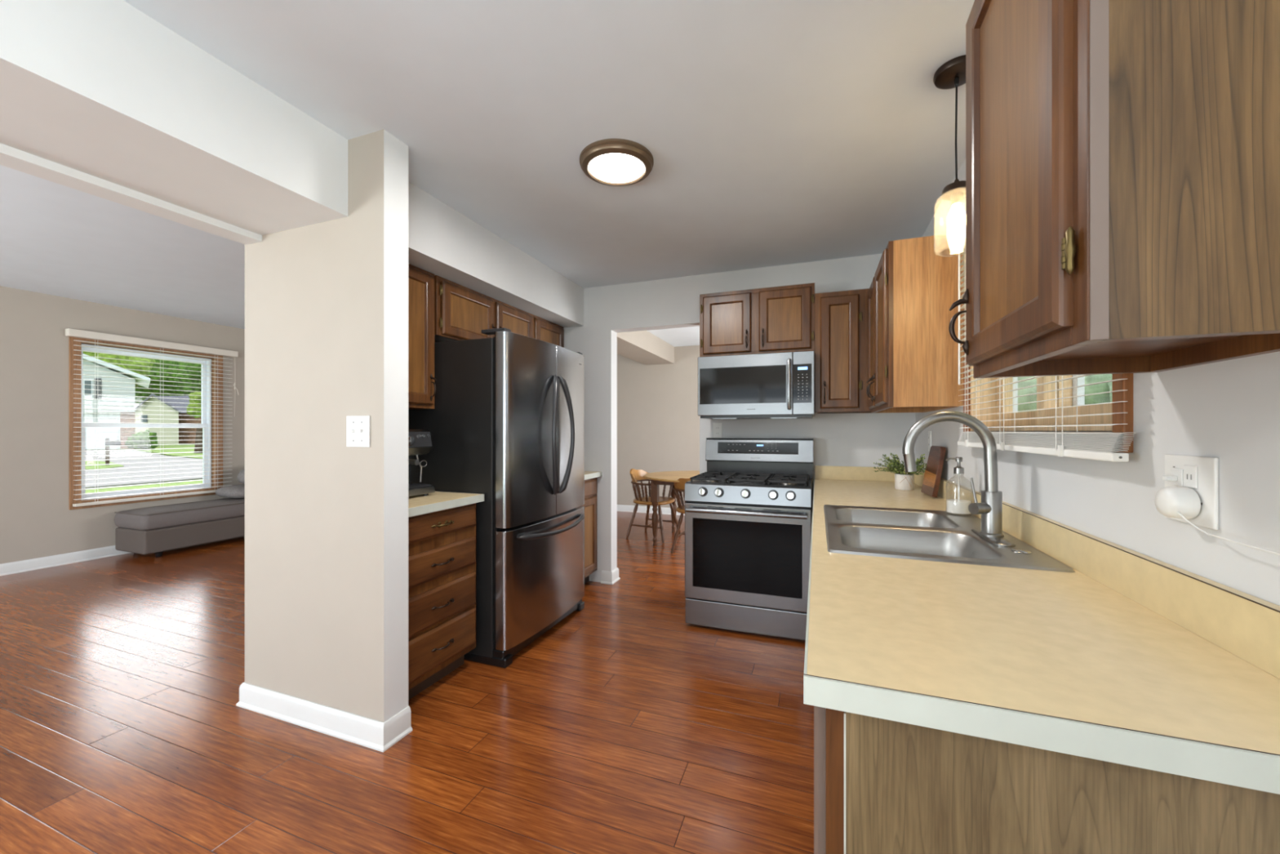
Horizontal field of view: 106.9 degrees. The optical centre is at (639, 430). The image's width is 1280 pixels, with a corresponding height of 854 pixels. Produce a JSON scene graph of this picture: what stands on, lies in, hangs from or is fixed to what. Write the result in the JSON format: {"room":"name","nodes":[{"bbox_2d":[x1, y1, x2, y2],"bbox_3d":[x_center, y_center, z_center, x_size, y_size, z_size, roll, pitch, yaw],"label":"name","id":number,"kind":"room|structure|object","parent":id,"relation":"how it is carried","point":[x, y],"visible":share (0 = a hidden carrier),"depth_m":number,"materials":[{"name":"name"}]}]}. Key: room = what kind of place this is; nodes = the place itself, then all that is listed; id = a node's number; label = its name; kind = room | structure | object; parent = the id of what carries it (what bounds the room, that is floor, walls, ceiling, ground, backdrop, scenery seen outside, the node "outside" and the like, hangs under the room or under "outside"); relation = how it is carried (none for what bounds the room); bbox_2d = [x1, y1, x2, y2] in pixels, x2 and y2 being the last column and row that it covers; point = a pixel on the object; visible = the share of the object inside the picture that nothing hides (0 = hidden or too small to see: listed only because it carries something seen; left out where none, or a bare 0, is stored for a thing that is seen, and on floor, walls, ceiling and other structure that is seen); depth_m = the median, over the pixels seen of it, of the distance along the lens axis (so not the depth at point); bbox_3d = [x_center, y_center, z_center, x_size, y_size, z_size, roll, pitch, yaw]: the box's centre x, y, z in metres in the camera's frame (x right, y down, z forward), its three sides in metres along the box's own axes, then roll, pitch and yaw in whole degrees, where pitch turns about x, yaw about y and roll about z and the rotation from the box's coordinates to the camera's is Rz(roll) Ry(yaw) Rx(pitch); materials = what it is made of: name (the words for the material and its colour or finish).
{"room":"kitchen","nodes":[
{"label":"kitchen","id":0,"kind":"room"},
{"bbox_2d":[0,285,244,564],"bbox_3d":[-5.520,0.000,4.300,0.150,2.500,9.400,0,0,20],"label":"wall","id":1,"kind":"structure","parent":0,"point":[37,520],"depth_m":4.37,"materials":[{"name":"beige paint"}]},
{"bbox_2d":[0,545,129,576],"bbox_3d":[-5.440,1.200,4.270,0.021,0.100,9.400,0,0,20],"label":"baseboard","id":2,"kind":"structure","parent":1,"relation":"attached to","point":[18,566],"depth_m":4.39,"materials":[{"name":"white paint"}]},
{"bbox_2d":[69,336,222,510],"bbox_3d":[-5.225,-0.087,5.065,0.159,1.665,1.230,0,0,20],"label":"window","id":3,"kind":"structure","parent":1,"relation":"in","point":[76,439],"depth_m":4.97,"materials":[{"name":"white plastic"}]},
{"bbox_2d":[65,328,239,506],"bbox_3d":[-5.097,-0.120,5.068,0.082,1.670,1.385,0,0,20],"label":"window blind","id":4,"kind":"object","parent":3,"relation":"attached to","point":[71,332],"visible":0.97,"depth_m":4.95,"materials":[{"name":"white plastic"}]},
{"bbox_2d":[244,244,246,682],"bbox_3d":[-1.406,0.000,3.230,0.012,2.500,2.270,0,0,20],"label":"wall","id":5,"kind":"structure","parent":0,"point":[245,245],"depth_m":2.17,"materials":[{"name":"beige paint"}]},
{"bbox_2d":[0,142,262,244],"bbox_3d":[-2.445,-1.049,0.272,0.109,0.402,4.000,0,0,20],"label":"trim","id":6,"kind":"structure","parent":5,"relation":"attached to","point":[10,157],"depth_m":1.71,"materials":[{"name":"paint"}]},
{"bbox_2d":[235,681,412,752],"bbox_3d":[-1.134,1.200,2.759,0.895,0.100,1.622,0,0,20],"label":"baseboard","id":7,"kind":"structure","parent":5,"relation":"attached to","point":[379,735],"depth_m":1.97,"materials":[{"name":"white paint"}]},
{"bbox_2d":[408,263,436,408],"bbox_3d":[-1.364,-0.498,2.431,0.362,0.752,0.558,0,0,20],"label":"upper cabinet","id":8,"kind":"object","parent":5,"relation":"attached to","point":[421,385],"visible":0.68,"depth_m":2.54,"materials":[{"name":"brown wood"}]},
{"bbox_2d":[434,275,564,347],"bbox_3d":[-1.012,-0.707,3.374,0.362,0.334,1.425,0,0,20],"label":"upper cabinet","id":9,"kind":"object","parent":5,"relation":"attached to","point":[461,313],"visible":0.43,"depth_m":2.96,"materials":[{"name":"brown wood"}]},
{"bbox_2d":[246,128,408,722],"bbox_3d":[-1.383,0.000,2.074,0.839,2.500,0.120,0,0,20],"label":"wall","id":10,"kind":"structure","parent":0,"point":[327,301],"depth_m":1.98,"materials":[{"name":"beige paint"}]},
{"bbox_2d":[0,0,347,235],"bbox_3d":[-2.143,-1.033,0.159,0.533,0.314,4.000,0,0,20],"label":"beam","id":11,"kind":"structure","parent":10,"relation":"attached to","point":[102,89],"depth_m":1.46,"materials":[{"name":"paint"}]},
{"bbox_2d":[346,415,370,447],"bbox_3d":[-1.139,0.003,1.910,0.126,0.126,0.016,0,0,20],"label":"light switch","id":12,"kind":"object","parent":10,"relation":"attached to","point":[358,427],"visible":1,"depth_m":1.91,"materials":[{"name":"white plastic"}]},
{"bbox_2d":[408,181,583,327],"bbox_3d":[-1.052,-1.033,3.098,0.484,0.314,2.030,0,0,20],"label":"soffit","id":13,"kind":"object","parent":10,"relation":"attached to","point":[444,242],"depth_m":2.79,"materials":[{"name":"paint"}]},
{"bbox_2d":[0,164,699,346],"bbox_3d":[-2.074,-1.310,3.015,7.506,0.120,9.700,0,0,20],"label":"ceiling","id":14,"kind":"structure","parent":0,"point":[56,239],"depth_m":3.41,"materials":[{"name":"paint"}]},
{"bbox_2d":[0,511,813,853],"bbox_3d":[-2.074,1.290,3.015,7.506,0.080,9.700,0,0,20],"label":"floor","id":15,"kind":"structure","parent":0,"point":[628,726],"depth_m":1.92,"materials":[{"name":"brown wood"}]},
{"bbox_2d":[114,497,244,557],"bbox_3d":[-4.628,0.880,5.641,0.535,0.740,2.165,0,0,20],"label":"chaise lounge","id":16,"kind":"object","parent":15,"relation":"on","point":[157,530],"visible":0.39,"depth_m":4.81,"materials":[{"name":"grey fabric"}]},
{"bbox_2d":[114,497,244,530],"bbox_3d":[-4.743,0.875,5.334,0.535,0.176,1.510,0,0,20],"label":"seat cushion","id":17,"kind":"object","parent":16,"relation":"on","point":[176,516],"depth_m":4.85,"materials":[{"name":"grey fabric"}]},
{"bbox_2d":[215,484,244,498],"bbox_3d":[-4.673,0.710,5.585,0.388,0.145,0.444,0,0,20],"label":"throw pillow","id":18,"kind":"object","parent":16,"relation":"on","point":[236,491],"visible":0.59,"depth_m":5.40,"materials":[{"name":"grey fabric"}]},
{"bbox_2d":[237,468,244,484],"bbox_3d":[-4.596,0.530,5.706,0.279,0.230,0.357,0,0,8],"label":"throw pillow","id":19,"kind":"object","parent":18,"relation":"on","point":[241,476],"visible":0.14,"depth_m":5.55,"materials":[{"name":"grey fabric"}]},
{"bbox_2d":[408,502,475,700],"bbox_3d":[-1.226,0.812,2.366,0.668,0.875,0.534,0,0,20],"label":"base cabinet","id":20,"kind":"object","parent":15,"relation":"on","point":[442,544],"visible":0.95,"depth_m":2.26,"materials":[{"name":"brown wood"}]},
{"bbox_2d":[408,491,484,516],"bbox_3d":[-1.230,0.355,2.375,0.654,0.038,0.548,0,0,20],"label":"countertop","id":21,"kind":"structure","parent":20,"relation":"on","point":[419,504],"depth_m":2.32,"materials":[{"name":"beige laminate"}]},
{"bbox_2d":[408,429,435,496],"bbox_3d":[-1.296,0.164,2.391,0.441,0.344,0.335,0,0,20],"label":"espresso machine","id":22,"kind":"object","parent":21,"relation":"on","point":[420,441],"visible":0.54,"depth_m":2.42,"materials":[{"name":"black plastic"}]},
{"bbox_2d":[408,483,431,488],"bbox_3d":[-1.205,0.283,2.357,0.135,0.010,0.311,0,0,20],"label":"drip tray","id":23,"kind":"object","parent":22,"relation":"on","point":[411,486],"depth_m":2.42,"materials":[{"name":"grey plastic"}]},
{"bbox_2d":[408,327,585,667],"bbox_3d":[-0.845,0.351,3.027,0.841,1.798,0.914,0,0,20],"label":"fridge","id":24,"kind":"object","parent":15,"relation":"on","point":[505,424],"visible":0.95,"depth_m":2.62,"materials":[{"name":"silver metal"}]},
{"bbox_2d":[581,477,597,583],"bbox_3d":[-0.720,0.812,3.779,0.628,0.875,0.518,0,0,20],"label":"base cabinet","id":25,"kind":"object","parent":15,"relation":"on","point":[590,504],"visible":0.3,"depth_m":3.79,"materials":[{"name":"brown wood"}]},
{"bbox_2d":[584,471,602,479],"bbox_3d":[-0.708,0.355,3.774,0.654,0.038,0.518,0,0,20],"label":"countertop","id":26,"kind":"structure","parent":25,"relation":"on","point":[588,474],"depth_m":3.77,"materials":[{"name":"beige laminate"}]},
{"bbox_2d":[626,468,680,542],"bbox_3d":[0.147,0.854,5.605,0.533,0.798,0.582,0,0,28],"label":"dining chair","id":27,"kind":"object","parent":15,"relation":"on","point":[637,475],"visible":0.84,"depth_m":5.52,"materials":[{"name":"brown wood"}]},
{"bbox_2d":[644,470,699,546],"bbox_3d":[0.663,0.875,5.356,1.240,0.750,1.240,0,0,20],"label":"dining table","id":28,"kind":"object","parent":15,"relation":"on","point":[665,477],"visible":0.44,"depth_m":5.14,"materials":[{"name":"brown wood"}]},
{"bbox_2d":[671,478,690,553],"bbox_3d":[0.622,0.854,4.933,0.582,0.798,0.533,0,0,22],"label":"dining chair","id":29,"kind":"object","parent":15,"relation":"on","point":[678,487],"visible":0.27,"depth_m":4.85,"materials":[{"name":"brown wood"}]},
{"bbox_2d":[684,437,813,640],"bbox_3d":[0.739,0.651,3.139,0.766,1.197,0.682,0,0,20],"label":"gas range","id":30,"kind":"object","parent":15,"relation":"on","point":[748,517],"visible":0.98,"depth_m":2.91,"materials":[{"name":"silver metal"}]},
{"bbox_2d":[685,476,812,487],"bbox_3d":[0.744,0.341,3.165,0.758,0.026,0.550,0,0,20],"label":"cooktop","id":31,"kind":"object","parent":30,"relation":"in","point":[693,481],"depth_m":2.98,"materials":[{"name":"black metal"}]},
{"bbox_2d":[813,705,1279,853],"bbox_3d":[0.919,0.812,1.603,0.610,0.876,2.204,0,0,20],"label":"base cabinet","id":32,"kind":"object","parent":15,"relation":"on","point":[882,786],"visible":0.26,"depth_m":0.60,"materials":[{"name":"laminate"}]},
{"bbox_2d":[803,465,1279,794],"bbox_3d":[1.016,0.309,1.881,0.623,0.130,2.861,0,0,20],"label":"countertop","id":33,"kind":"structure","parent":32,"relation":"on","point":[1129,657],"depth_m":0.71,"materials":[{"name":"beige laminate"}]},
{"bbox_2d":[873,452,926,490],"bbox_3d":[1.494,0.230,2.722,0.274,0.211,0.295,0,0,20],"label":"potted plant","id":34,"kind":"object","parent":33,"relation":"on","point":[903,481],"visible":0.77,"depth_m":2.69,"materials":[{"name":"green plant"}]},
{"bbox_2d":[920,445,946,497],"bbox_3d":[1.503,0.204,2.431,0.061,0.253,0.207,0,0,17],"label":"cutting board","id":35,"kind":"object","parent":33,"relation":"on","point":[932,476],"visible":1,"depth_m":2.38,"materials":[{"name":"brown wood"}]},
{"bbox_2d":[823,504,1075,572],"bbox_3d":[0.926,0.418,1.617,0.549,0.185,0.862,0,0,20],"label":"sink","id":36,"kind":"object","parent":33,"relation":"in","point":[926,535],"visible":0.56,"depth_m":1.59,"materials":[{"name":"metal"}]},
{"bbox_2d":[945,456,971,515],"bbox_3d":[1.264,0.217,1.882,0.091,0.226,0.088,0,0,20],"label":"soap dispenser","id":37,"kind":"object","parent":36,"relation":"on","point":[955,506],"visible":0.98,"depth_m":1.87,"materials":[{"name":"clear glass"}]},
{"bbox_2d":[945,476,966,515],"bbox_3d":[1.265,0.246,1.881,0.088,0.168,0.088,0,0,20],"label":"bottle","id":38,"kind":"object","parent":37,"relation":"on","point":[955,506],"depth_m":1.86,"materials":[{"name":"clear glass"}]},
{"bbox_2d":[902,410,1015,546],"bbox_3d":[0.985,0.133,1.500,0.274,0.394,0.244,0,0,20],"label":"tap","id":39,"kind":"object","parent":33,"relation":"on","point":[990,508],"visible":1,"depth_m":1.46,"materials":[{"name":"silver metal"}]},
{"bbox_2d":[123,0,974,288],"bbox_3d":[-0.577,-1.280,0.706,3.086,0.180,6.420,0,0,20],"label":"ceiling","id":40,"kind":"structure","parent":0,"point":[775,132],"depth_m":1.73,"materials":[{"name":"paint"}]},
{"bbox_2d":[579,138,653,186],"bbox_3d":[-0.103,-1.170,2.093,0.326,0.040,0.326,0,0,20],"label":"ceiling light","id":41,"kind":"object","parent":40,"relation":"in","point":[607,162],"visible":1,"depth_m":2.04,"materials":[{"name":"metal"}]},
{"bbox_2d":[588,153,644,182],"bbox_3d":[-0.103,-1.156,2.093,0.247,0.012,0.247,0,0,20],"label":"diffuser","id":42,"kind":"object","parent":41,"relation":"attached to","point":[602,167],"depth_m":2.08,"materials":[{"name":"white glass"}]},
{"bbox_2d":[933,54,965,256],"bbox_3d":[1.044,-0.891,1.564,0.132,0.598,0.132,0,0,20],"label":"pendant light","id":43,"kind":"object","parent":40,"relation":"hanging from","point":[951,74],"visible":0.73,"depth_m":1.55,"materials":[{"name":"brown metal"}]},
{"bbox_2d":[600,567,620,584],"bbox_3d":[-0.591,1.200,4.074,0.845,0.100,0.162,0,0,20],"label":"baseboard","id":44,"kind":"structure","parent":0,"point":[611,577],"depth_m":3.88,"materials":[{"name":"white paint"}]},
{"bbox_2d":[617,345,699,507],"bbox_3d":[-0.406,0.000,7.489,7.206,2.500,0.150,0,0,20],"label":"wall","id":45,"kind":"structure","parent":0,"point":[658,419],"depth_m":7.16,"materials":[{"name":"beige paint"}]},
{"bbox_2d":[617,330,674,364],"bbox_3d":[-0.246,-1.125,5.679,0.450,0.250,3.130,0,0,20],"label":"beam","id":46,"kind":"structure","parent":45,"relation":"attached to","point":[643,347],"depth_m":6.13,"materials":[{"name":"beige paint"}]},
{"bbox_2d":[617,504,684,515],"bbox_3d":[-0.435,1.200,7.409,7.206,0.100,0.021,0,0,20],"label":"baseboard","id":47,"kind":"structure","parent":45,"relation":"attached to","point":[623,508],"depth_m":7.24,"materials":[{"name":"white paint"}]},
{"bbox_2d":[563,253,915,582],"bbox_3d":[0.402,0.020,3.703,3.046,2.460,0.120,0,0,20],"label":"wall","id":48,"kind":"structure","parent":0,"point":[840,439],"depth_m":3.65,"materials":[{"name":"paint"}]},
{"bbox_2d":[712,422,722,437],"bbox_3d":[0.583,0.000,3.567,0.070,0.117,0.008,0,0,20],"label":"wall outlet","id":49,"kind":"object","parent":48,"relation":"attached to","point":[717,427],"visible":0.88,"depth_m":3.56,"materials":[{"name":"white plastic"}]},
{"bbox_2d":[715,426,719,430],"bbox_3d":[0.582,-0.020,3.564,0.034,0.028,0.002,0,0,20],"label":"socket","id":50,"kind":"object","parent":49,"relation":"attached to","point":[717,428],"depth_m":3.56,"materials":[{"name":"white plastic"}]},
{"bbox_2d":[699,282,814,356],"bbox_3d":[0.813,-0.726,3.293,0.752,0.448,0.362,0,0,20],"label":"upper cabinet","id":51,"kind":"object","parent":48,"relation":"attached to","point":[775,319],"visible":0.97,"depth_m":3.15,"materials":[{"name":"brown wood"}]},
{"bbox_2d":[697,351,814,419],"bbox_3d":[0.799,-0.289,3.247,0.742,0.419,0.455,0,0,20],"label":"microwave","id":52,"kind":"object","parent":51,"relation":"attached to","point":[772,385],"visible":1,"depth_m":3.07,"materials":[{"name":"grey metal"}]},
{"bbox_2d":[814,288,871,413],"bbox_3d":[1.456,-0.500,3.053,0.618,0.760,0.362,0,0,20],"label":"upper cabinet","id":53,"kind":"object","parent":48,"relation":"attached to","point":[841,317],"visible":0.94,"depth_m":2.98,"materials":[{"name":"brown wood"}]},
{"bbox_2d":[915,157,1279,605],"bbox_3d":[0.825,0.000,0.263,0.150,2.500,6.270,0,0,20],"label":"wall","id":54,"kind":"structure","parent":0,"point":[1228,411],"depth_m":0.85,"materials":[{"name":"paint"}]},
{"bbox_2d":[866,232,963,413],"bbox_3d":[1.399,-0.492,2.515,0.348,0.767,0.780,0,0,20],"label":"upper cabinet","id":55,"kind":"object","parent":54,"relation":"attached to","point":[913,355],"visible":1,"depth_m":2.16,"materials":[{"name":"brown wood"}]},
{"bbox_2d":[928,431,931,451],"bbox_3d":[1.648,0.060,2.698,0.008,0.117,0.070,0,0,20],"label":"wall outlet","id":56,"kind":"object","parent":54,"relation":"attached to","point":[929,432],"visible":0.95,"depth_m":2.69,"materials":[{"name":"white plastic"}]},
{"bbox_2d":[814,465,1279,679],"bbox_3d":[1.018,0.290,1.883,0.618,0.092,2.856,0,0,20],"label":"backsplash","id":57,"kind":"structure","parent":54,"relation":"attached to","point":[1249,630],"depth_m":0.88,"materials":[{"name":"beige laminate"}]},
{"bbox_2d":[963,275,1133,452],"bbox_3d":[1.269,-0.398,1.480,0.164,0.885,1.140,0,0,20],"label":"window","id":58,"kind":"structure","parent":54,"relation":"in","point":[1126,384],"depth_m":1.46,"materials":[{"name":"brown wood"}]},
{"bbox_2d":[957,210,1134,462],"bbox_3d":[1.151,-0.404,1.465,0.048,0.932,1.120,0,0,20],"label":"window blind","id":59,"kind":"object","parent":58,"relation":"attached to","point":[1099,446],"visible":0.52,"depth_m":1.23,"materials":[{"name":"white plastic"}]},
{"bbox_2d":[948,0,1279,377],"bbox_3d":[0.741,-0.495,0.751,0.348,0.769,0.456,0,0,20],"label":"upper cabinet","id":60,"kind":"object","parent":54,"relation":"attached to","point":[1122,157],"visible":1,"depth_m":0.57,"materials":[{"name":"brown wood"}]},
{"bbox_2d":[1162,453,1218,529],"bbox_3d":[0.939,0.102,0.821,0.026,0.117,0.119,0,0,20],"label":"wall outlet","id":61,"kind":"object","parent":54,"relation":"attached to","point":[1199,473],"visible":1,"depth_m":0.79,"materials":[{"name":"white plastic"}]},
{"bbox_2d":[1183,465,1197,488],"bbox_3d":[0.941,0.079,0.811,0.003,0.038,0.030,0,0,20],"label":"socket","id":62,"kind":"object","parent":61,"relation":"attached to","point":[1190,472],"depth_m":0.81,"materials":[{"name":"white plastic"}]},
{"bbox_2d":[1154,486,1279,555],"bbox_3d":[0.845,0.215,0.630,0.038,0.238,0.460,0,0,22],"label":"charger","id":63,"kind":"object","parent":61,"relation":"attached to","point":[1176,502],"visible":1,"depth_m":0.80,"materials":[{"name":"white plastic"}]},
{"label":"outside","id":64,"kind":"structure","parent":0,"visible":0},
{"bbox_2d":[85,448,202,488],"bbox_3d":[-32.719,1.680,29.704,47.489,0.100,6.637,0,0,38],"label":"road","id":65,"kind":"structure","parent":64,"point":[100,451],"depth_m":20.19,"materials":[{"name":"grey asphalt"}]},
{"bbox_2d":[85,460,124,469],"bbox_3d":[-27.125,1.613,23.099,10.585,0.026,2.183,0,0,39],"label":"lawn patch","id":66,"kind":"structure","parent":65,"relation":"on","point":[88,462],"depth_m":21.66,"materials":[{"name":"green plant"}]},
{"bbox_2d":[105,438,120,465],"bbox_3d":[-24.463,0.974,21.974,0.617,1.250,0.190,0,0,2],"label":"mailbox","id":67,"kind":"object","parent":66,"relation":"on","point":[108,444],"visible":0.82,"depth_m":21.95,"materials":[{"name":"white metal"}]},
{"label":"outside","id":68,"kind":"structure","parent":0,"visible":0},
{"bbox_2d":[85,443,202,493],"bbox_3d":[-17.625,1.670,38.592,180.000,0.001,180.000,0,0,20],"label":"ground","id":69,"kind":"structure","parent":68,"point":[149,486],"depth_m":14.28,"materials":[{"name":"green plant"}]},
{"bbox_2d":[83,353,150,448],"bbox_3d":[-53.971,-2.689,45.905,20.122,8.784,6.778,0,0,0],"label":"house","id":70,"kind":"structure","parent":69,"relation":"on","point":[100,433],"depth_m":43.00,"materials":[{"name":"white"}]},
{"bbox_2d":[95,377,101,399],"bbox_3d":[-49.134,-3.818,42.962,0.682,1.864,0.069,0,0,0],"label":"shutter","id":71,"kind":"object","parent":70,"relation":"hanging from","point":[99,383],"depth_m":42.93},
{"bbox_2d":[83,351,155,387],"bbox_3d":[-70.223,-5.642,61.260,10.044,14.591,12.291,0,0,20],"label":"tree","id":72,"kind":"object","parent":69,"relation":"on","point":[90,353],"visible":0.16,"depth_m":61.23,"materials":[{"name":"green plant"}]},
{"bbox_2d":[135,390,184,404],"bbox_3d":[-94.996,-8.787,94.066,15.345,20.883,14.750,0,0,20],"label":"tree","id":73,"kind":"object","parent":69,"relation":"on","point":[139,397],"visible":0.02,"depth_m":90.14,"materials":[{"name":"green plant"}]},
{"bbox_2d":[135,359,185,398],"bbox_3d":[-74.284,-6.827,75.945,12.752,16.964,12.003,0,0,20],"label":"tree","id":74,"kind":"object","parent":69,"relation":"on","point":[175,392],"visible":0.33,"depth_m":71.38,"materials":[{"name":"green plant"}]},
{"bbox_2d":[135,393,201,444],"bbox_3d":[-62.202,-1.526,63.207,18.299,6.403,8.128,0,0,20],"label":"house","id":75,"kind":"structure","parent":69,"relation":"on","point":[184,435],"depth_m":59.99,"materials":[{"name":"beige"}]},
{"bbox_2d":[138,444,202,458],"bbox_3d":[-37.572,1.613,40.704,43.864,0.026,7.640,0,0,43],"label":"lawn patch","id":76,"kind":"structure","parent":69,"relation":"on","point":[188,450],"depth_m":37.32,"materials":[{"name":"green plant"}]},
{"bbox_2d":[124,429,158,448],"bbox_3d":[-43.052,0.781,41.053,1.536,1.805,2.150,0,0,20],"label":"shrub","id":77,"kind":"object","parent":76,"relation":"on","point":[131,440],"visible":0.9,"depth_m":40.78,"materials":[{"name":"green plant"}]},
{"bbox_2d":[186,391,202,453],"bbox_3d":[-31.460,-0.598,33.897,1.413,4.520,1.729,0,0,-40],"label":"tree","id":78,"kind":"object","parent":76,"relation":"on","point":[191,410],"visible":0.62,"depth_m":33.62,"materials":[{"name":"green plant"}]},
{"bbox_2d":[173,362,201,395],"bbox_3d":[-60.141,-5.428,68.342,8.334,14.172,9.362,0,0,20],"label":"tree","id":79,"kind":"object","parent":69,"relation":"on","point":[188,388],"visible":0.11,"depth_m":64.80,"materials":[{"name":"green plant"}]},
{"bbox_2d":[1017,373,1111,412],"bbox_3d":[6.650,-0.132,7.356,4.065,3.084,3.115,0,0,41],"label":"shrub","id":80,"kind":"object","parent":69,"relation":"on","point":[1104,387],"visible":0.07,"depth_m":6.24,"materials":[{"name":"green plant"}]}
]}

